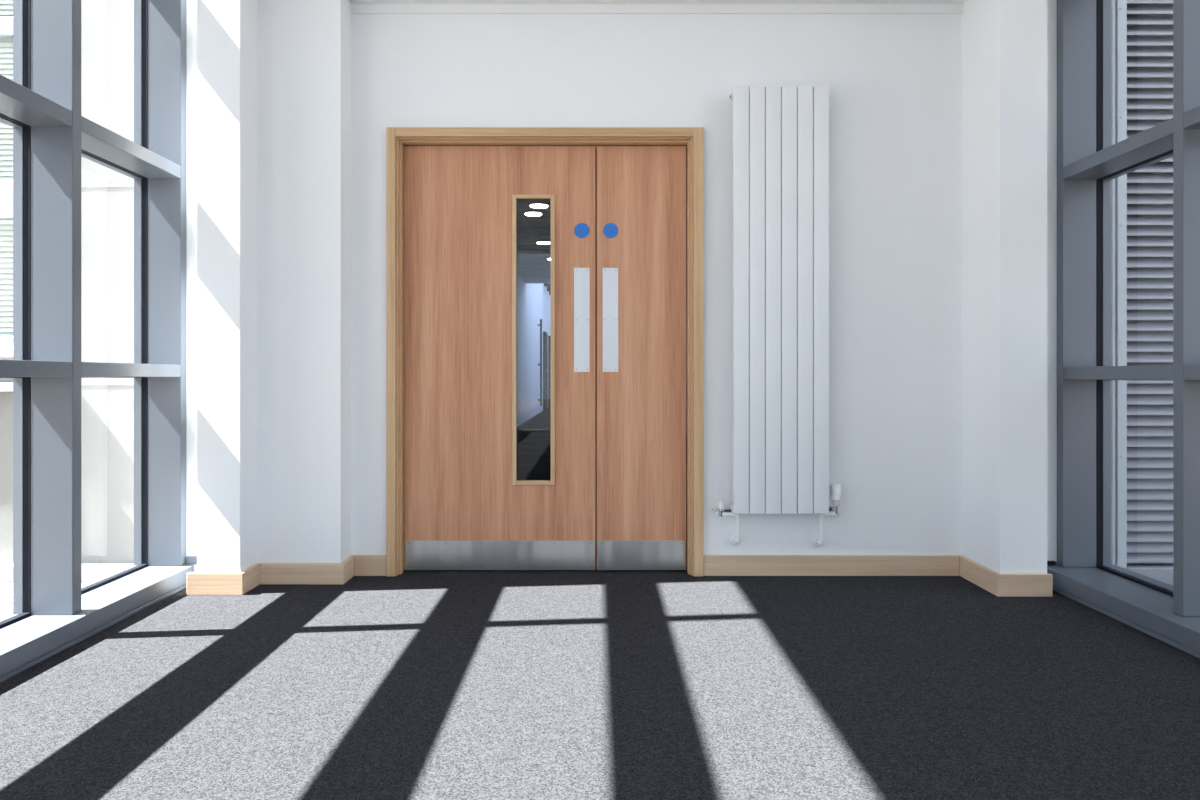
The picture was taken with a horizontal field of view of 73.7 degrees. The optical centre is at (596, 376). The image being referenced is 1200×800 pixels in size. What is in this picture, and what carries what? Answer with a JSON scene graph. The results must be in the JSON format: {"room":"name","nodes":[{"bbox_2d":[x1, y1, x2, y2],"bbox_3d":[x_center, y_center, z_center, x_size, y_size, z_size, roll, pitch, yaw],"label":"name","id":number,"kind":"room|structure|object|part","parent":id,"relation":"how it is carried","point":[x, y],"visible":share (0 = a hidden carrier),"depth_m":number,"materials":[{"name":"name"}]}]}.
{"room":"glazed link corridor","nodes":[
{"label":"glazed link corridor","id":0,"kind":"room"},
{"bbox_2d":[257,0,350,562],"bbox_3d":[-1.347,-0.842,3.692,0.377,3.550,0.155,0,0,0],"label":"wall","id":1,"kind":"structure","parent":0,"point":[304,46],"depth_m":3.62,"materials":[{"name":"white paint"}]},
{"bbox_2d":[260,563,344,584],"bbox_3d":[-1.326,0.886,3.605,0.376,0.094,0.020,0,0,0],"label":"baseboard","id":2,"kind":"structure","parent":1,"relation":"attached to","point":[270,573],"depth_m":3.60,"materials":[{"name":"brown wood"}]},
{"bbox_2d":[341,555,354,582],"bbox_3d":[-1.148,0.886,3.693,0.020,0.094,0.154,0,0,0],"label":"baseboard","id":3,"kind":"structure","parent":1,"relation":"attached to","point":[349,562],"depth_m":3.68,"materials":[{"name":"brown wood"}]},
{"bbox_2d":[184,0,550,571],"bbox_3d":[-1.785,-2.257,16.220,0.570,6.620,25.560,0,0,0],"label":"wall","id":4,"kind":"structure","parent":0,"point":[221,35],"depth_m":3.44,"materials":[{"name":"white paint"}]},
{"bbox_2d":[0,0,193,682],"bbox_3d":[-1.962,-0.792,-1.285,0.296,3.650,9.830,0,0,0],"label":"window","id":5,"kind":"structure","parent":4,"relation":"in","point":[53,611],"depth_m":2.85,"materials":[{"name":"grey metal"}]},
{"bbox_3d":[-2.073,0.937,-1.298,0.074,0.192,9.805,0,0,0],"label":"sill","id":6,"kind":"part","parent":5,"relation":"part of","materials":[{"name":"grey"}]},
{"bbox_3d":[-1.911,0.940,-1.298,0.195,0.187,9.805,0,0,0],"label":"sill","id":7,"kind":"part","parent":5,"relation":"part of","materials":[{"name":"grey metal"}]},
{"bbox_2d":[186,556,196,564],"bbox_3d":[-1.827,0.829,3.619,0.055,0.034,0.021,0,0,0],"label":"trim","id":8,"kind":"structure","parent":4,"relation":"attached to","point":[190,560],"depth_m":3.61,"materials":[{"name":"grey"}]},
{"bbox_2d":[187,572,243,594],"bbox_3d":[-1.635,0.886,3.430,0.240,0.094,0.020,0,0,0],"label":"baseboard","id":9,"kind":"structure","parent":4,"relation":"attached to","point":[198,583],"depth_m":3.42,"materials":[{"name":"brown wood"}]},
{"bbox_2d":[242,563,260,593],"bbox_3d":[-1.525,0.886,3.528,0.020,0.094,0.174,0,0,0],"label":"baseboard","id":10,"kind":"structure","parent":4,"relation":"attached to","point":[251,574],"depth_m":3.51,"materials":[{"name":"brown wood"}]},
{"bbox_2d":[543,331,547,410],"bbox_3d":[-1.470,-0.167,22.800,0.059,2.200,1.200,0,0,0],"label":"door","id":11,"kind":"structure","parent":4,"relation":"in","point":[545,335],"depth_m":22.68,"materials":[{"name":"grey"}]},
{"bbox_2d":[538,319,541,405],"bbox_3d":[-1.446,-0.367,20.300,0.108,2.200,0.056,0,0,0],"label":"handle","id":12,"kind":"object","parent":11,"relation":"attached to","point":[540,324],"visible":1,"depth_m":20.28,"materials":[{"name":"grey metal"}]},
{"bbox_2d":[548,336,550,406],"bbox_3d":[-1.470,-0.167,25.300,0.059,2.200,1.400,0,0,0],"label":"door","id":13,"kind":"structure","parent":4,"relation":"in","point":[549,337],"depth_m":24.60,"materials":[{"name":"grey"}]},
{"bbox_2d":[517,151,686,275],"bbox_3d":[0.000,-1.963,10.340,3.000,0.007,12.720,0,0,0],"label":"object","id":14,"kind":"structure","parent":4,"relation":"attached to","point":[686,151],"depth_m":10.57,"materials":[{"name":"grey"}]},
{"bbox_2d":[0,407,1199,799],"bbox_3d":[0.105,0.993,11.400,3.870,0.120,35.200,0,0,0],"label":"floor","id":15,"kind":"structure","parent":0,"point":[595,684],"depth_m":2.34,"materials":[{"name":"grey carpet"}]},
{"bbox_2d":[517,150,686,282],"bbox_3d":[0.000,-2.067,10.340,3.000,0.200,12.720,0,0,0],"label":"ceiling","id":16,"kind":"structure","parent":0,"point":[530,272],"depth_m":11.88,"materials":[{"name":"tile"}]},
{"bbox_2d":[524,211,542,215],"bbox_3d":[-0.760,-1.948,9.550,0.232,0.018,0.232,0,0,0],"label":"recessed light","id":17,"kind":"object","parent":16,"relation":"in","point":[528,213],"visible":1,"depth_m":9.49,"materials":[{"name":"white plastic"}]},
{"bbox_2d":[529,203,548,207],"bbox_3d":[-0.660,-1.948,9.100,0.232,0.018,0.232,0,0,0],"label":"recessed light","id":18,"kind":"object","parent":16,"relation":"in","point":[533,205],"visible":1,"depth_m":9.04,"materials":[{"name":"white plastic"}]},
{"bbox_2d":[536,241,550,243],"bbox_3d":[-0.775,-1.948,11.600,0.232,0.018,0.232,0,0,0],"label":"recessed light","id":19,"kind":"object","parent":16,"relation":"in","point":[537,242],"visible":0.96,"depth_m":11.53,"materials":[{"name":"white plastic"}]},
{"bbox_2d":[351,14,961,554],"bbox_3d":[0.100,-0.842,3.875,3.800,3.550,0.210,0,0,0],"label":"wall","id":20,"kind":"structure","parent":0,"point":[894,81],"depth_m":3.77,"materials":[{"name":"white paint"}]},
{"bbox_2d":[354,555,385,575],"bbox_3d":[-1.062,0.886,3.760,0.152,0.094,0.020,0,0,0],"label":"baseboard","id":21,"kind":"structure","parent":20,"relation":"attached to","point":[364,565],"depth_m":3.75,"materials":[{"name":"brown wood"}]},
{"bbox_2d":[404,146,596,569],"bbox_3d":[-0.460,-0.091,3.854,0.928,2.031,0.064,0,0,0],"label":"door","id":22,"kind":"structure","parent":20,"relation":"in","point":[466,507],"depth_m":3.83,"materials":[{"name":"brown wood"}]},
{"bbox_3d":[-0.463,0.854,3.829,0.907,0.141,0.002,0,0,0],"label":"kick plate","id":23,"kind":"part","parent":22,"relation":"part of","materials":[{"name":"silver metal"}]},
{"bbox_3d":[-0.073,-0.274,3.829,0.074,0.499,0.002,0,0,0],"label":"push plate","id":24,"kind":"part","parent":22,"relation":"part of","materials":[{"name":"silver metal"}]},
{"bbox_2d":[386,127,702,575],"bbox_3d":[-0.243,-0.117,3.840,1.483,2.101,0.200,0,0,0],"label":"door frame","id":25,"kind":"structure","parent":20,"relation":"attached to","point":[397,138],"depth_m":3.74,"materials":[{"name":"brown wood"}]},
{"bbox_3d":[-0.964,-0.117,3.755,0.042,2.101,0.030,0,0,0],"label":"architrave","id":26,"kind":"part","parent":25,"relation":"part of","materials":[{"name":"brown wood"}]},
{"bbox_3d":[-0.246,-1.146,3.755,1.393,0.042,0.030,0,0,0],"label":"head architrave","id":27,"kind":"part","parent":25,"relation":"part of","materials":[{"name":"brown wood"}]},
{"bbox_3d":[0.474,-0.117,3.755,0.047,2.101,0.030,0,0,0],"label":"architrave","id":28,"kind":"part","parent":25,"relation":"part of","materials":[{"name":"brown wood"}]},
{"bbox_2d":[597,146,685,569],"bbox_3d":[0.213,-0.091,3.850,0.429,2.031,0.047,0,0,0],"label":"door","id":29,"kind":"structure","parent":20,"relation":"in","point":[641,190],"depth_m":3.83,"materials":[{"name":"brown wood"}]},
{"bbox_3d":[0.064,-0.274,3.829,0.075,0.499,0.002,0,0,0],"label":"push plate","id":30,"kind":"part","parent":29,"relation":"part of","materials":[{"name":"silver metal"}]},
{"bbox_3d":[0.212,0.854,3.829,0.418,0.141,0.002,0,0,0],"label":"kick plate","id":31,"kind":"part","parent":29,"relation":"part of","materials":[{"name":"silver metal"}]},
{"bbox_2d":[350,4,962,13],"bbox_3d":[0.281,-1.732,3.764,2.878,0.042,0.013,0,0,0],"label":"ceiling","id":32,"kind":"structure","parent":20,"relation":"attached to","point":[354,8],"depth_m":3.76,"materials":[{"name":"white paint"}]},
{"bbox_2d":[722,512,741,545],"bbox_3d":[0.623,0.710,3.733,0.115,0.167,0.072,0,0,0],"label":"pipe","id":33,"kind":"object","parent":20,"relation":"attached to","point":[735,539],"visible":0.96,"depth_m":3.70,"materials":[{"name":"white plastic"}]},
{"bbox_2d":[729,84,828,513],"bbox_3d":[0.846,-0.358,3.719,0.460,1.972,0.101,0,0,0],"label":"radiator","id":34,"kind":"object","parent":20,"relation":"attached to","point":[781,131],"visible":1,"depth_m":3.67,"materials":[{"name":"white metal"}]},
{"bbox_2d":[712,501,730,516],"bbox_3d":[0.578,0.611,3.710,0.088,0.070,0.028,0,0,-5],"label":"radiator valve","id":35,"kind":"object","parent":34,"relation":"attached to","point":[721,509],"visible":1,"depth_m":3.70,"materials":[{"name":"silver metal"}]},
{"bbox_2d":[829,484,841,516],"bbox_3d":[1.103,0.573,3.711,0.066,0.152,0.055,0,0,0],"label":"radiator valve","id":36,"kind":"object","parent":34,"relation":"attached to","point":[835,496],"visible":1,"depth_m":3.70,"materials":[{"name":"white plastic"}]},
{"bbox_2d":[812,512,834,546],"bbox_3d":[1.065,0.715,3.734,0.106,0.174,0.072,0,0,0],"label":"pipe","id":37,"kind":"object","parent":20,"relation":"attached to","point":[818,540],"visible":0.97,"depth_m":3.70,"materials":[{"name":"white plastic"}]},
{"bbox_2d":[703,555,958,575],"bbox_3d":[1.099,0.886,3.760,1.201,0.094,0.020,0,0,0],"label":"baseboard","id":38,"kind":"structure","parent":20,"relation":"attached to","point":[713,565],"depth_m":3.75,"materials":[{"name":"brown wood"}]},
{"bbox_2d":[348,0,965,3],"bbox_3d":[0.092,-2.184,3.606,3.253,0.863,0.326,0,0,0],"label":"ceiling","id":39,"kind":"structure","parent":0,"point":[350,1],"depth_m":3.73,"materials":[{"name":"white paint"}]},
{"bbox_2d":[686,260,686,432],"bbox_3d":[1.575,-2.257,16.492,0.150,6.620,25.015,0,0,0],"label":"wall","id":40,"kind":"structure","parent":0,"point":[686,260],"depth_m":13.41,"materials":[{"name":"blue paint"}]},
{"bbox_2d":[962,0,1058,573],"bbox_3d":[2.000,-0.792,3.748,0.560,3.650,0.665,0,0,0],"label":"wall","id":41,"kind":"structure","parent":0,"point":[1009,47],"depth_m":3.42,"materials":[{"name":"white paint"}]},
{"bbox_2d":[958,555,998,594],"bbox_3d":[1.710,0.886,3.593,0.020,0.094,0.354,0,0,0],"label":"baseboard","id":42,"kind":"structure","parent":41,"relation":"attached to","point":[972,571],"depth_m":3.57,"materials":[{"name":"brown wood"}]},
{"bbox_2d":[995,574,1052,596],"bbox_3d":[1.817,0.886,3.405,0.235,0.094,0.020,0,0,0],"label":"baseboard","id":43,"kind":"structure","parent":41,"relation":"attached to","point":[1006,585],"depth_m":3.40,"materials":[{"name":"brown wood"}]},
{"bbox_2d":[1047,561,1055,565],"bbox_3d":[1.998,0.838,3.599,0.125,0.017,0.019,0,0,0],"label":"trim","id":44,"kind":"structure","parent":41,"relation":"attached to","point":[1049,563],"depth_m":3.59,"materials":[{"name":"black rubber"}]},
{"bbox_2d":[1047,0,1199,658],"bbox_3d":[2.155,-0.792,-1.296,0.330,3.650,9.807,0,0,0],"label":"window","id":45,"kind":"structure","parent":41,"relation":"in","point":[1087,162],"depth_m":3.51,"materials":[{"name":"grey metal"}]},
{"bbox_3d":[2.104,0.940,-1.306,0.229,0.187,9.788,0,0,0],"label":"sill","id":46,"kind":"part","parent":45,"relation":"part of","materials":[{"name":"grey metal"}]},
{"bbox_3d":[2.283,0.937,-1.306,0.074,0.192,9.788,0,0,0],"label":"sill","id":47,"kind":"part","parent":45,"relation":"part of","materials":[{"name":"grey metal"}]},
{"label":"outside","id":48,"kind":"structure","parent":0,"visible":0},
{"bbox_2d":[0,582,12,614],"bbox_3d":[0.000,1.133,15.000,80.000,0.200,90.000,0,0,0],"label":"ground","id":49,"kind":"structure","parent":48,"point":[6,588],"depth_m":3.75,"materials":[{"name":"white"}]},
{"bbox_2d":[0,0,133,581],"bbox_3d":[-5.536,-1.767,4.215,6.928,5.600,0.370,0,0,0],"label":"window glass","id":50,"kind":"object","parent":49,"relation":"on","point":[107,26],"visible":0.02,"depth_m":4.10,"materials":[{"name":"grey"}]},
{"bbox_2d":[0,382,12,391],"bbox_3d":[-3.165,0.051,4.013,0.470,0.045,0.165,0,0,0],"label":"coping","id":51,"kind":"object","parent":50,"relation":"attached to","point":[4,386],"visible":0.53,"depth_m":3.98,"materials":[{"name":"grey metal"}]},
{"bbox_3d":[-3.555,-0.124,4.071,1.470,0.045,0.062,0,0,0],"label":"window sill","id":52,"kind":"part","parent":50,"relation":"part of","materials":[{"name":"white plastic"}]},
{"bbox_2d":[0,0,12,336],"bbox_3d":[-3.555,-1.225,4.165,1.260,2.042,0.015,0,0,0],"label":"blind","id":53,"kind":"object","parent":50,"relation":"hanging from","point":[4,224],"depth_m":4.16,"materials":[{"name":"white"}]},
{"bbox_2d":[1110,0,1172,585],"bbox_3d":[3.611,-1.177,3.895,2.267,4.380,0.130,0,0,0],"label":"window glass","id":54,"kind":"object","parent":49,"relation":"on","point":[1141,31],"visible":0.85,"depth_m":3.86,"materials":[{"name":"clear glass"}]},
{"bbox_3d":[2.519,-1.177,3.884,0.044,4.380,0.098,0,0,0],"label":"post","id":55,"kind":"part","parent":54,"relation":"part of","materials":[{"name":"grey metal"}]},
{"bbox_3d":[3.621,0.964,3.880,2.158,0.098,0.100,0,0,0],"label":"rail","id":56,"kind":"part","parent":54,"relation":"part of","materials":[{"name":"silver metal"}]},
{"bbox_3d":[3.620,-1.192,3.947,2.239,4.350,0.025,0,0,0],"label":"panel","id":57,"kind":"part","parent":54,"relation":"part of","materials":[{"name":"grey metal"}]}
]}

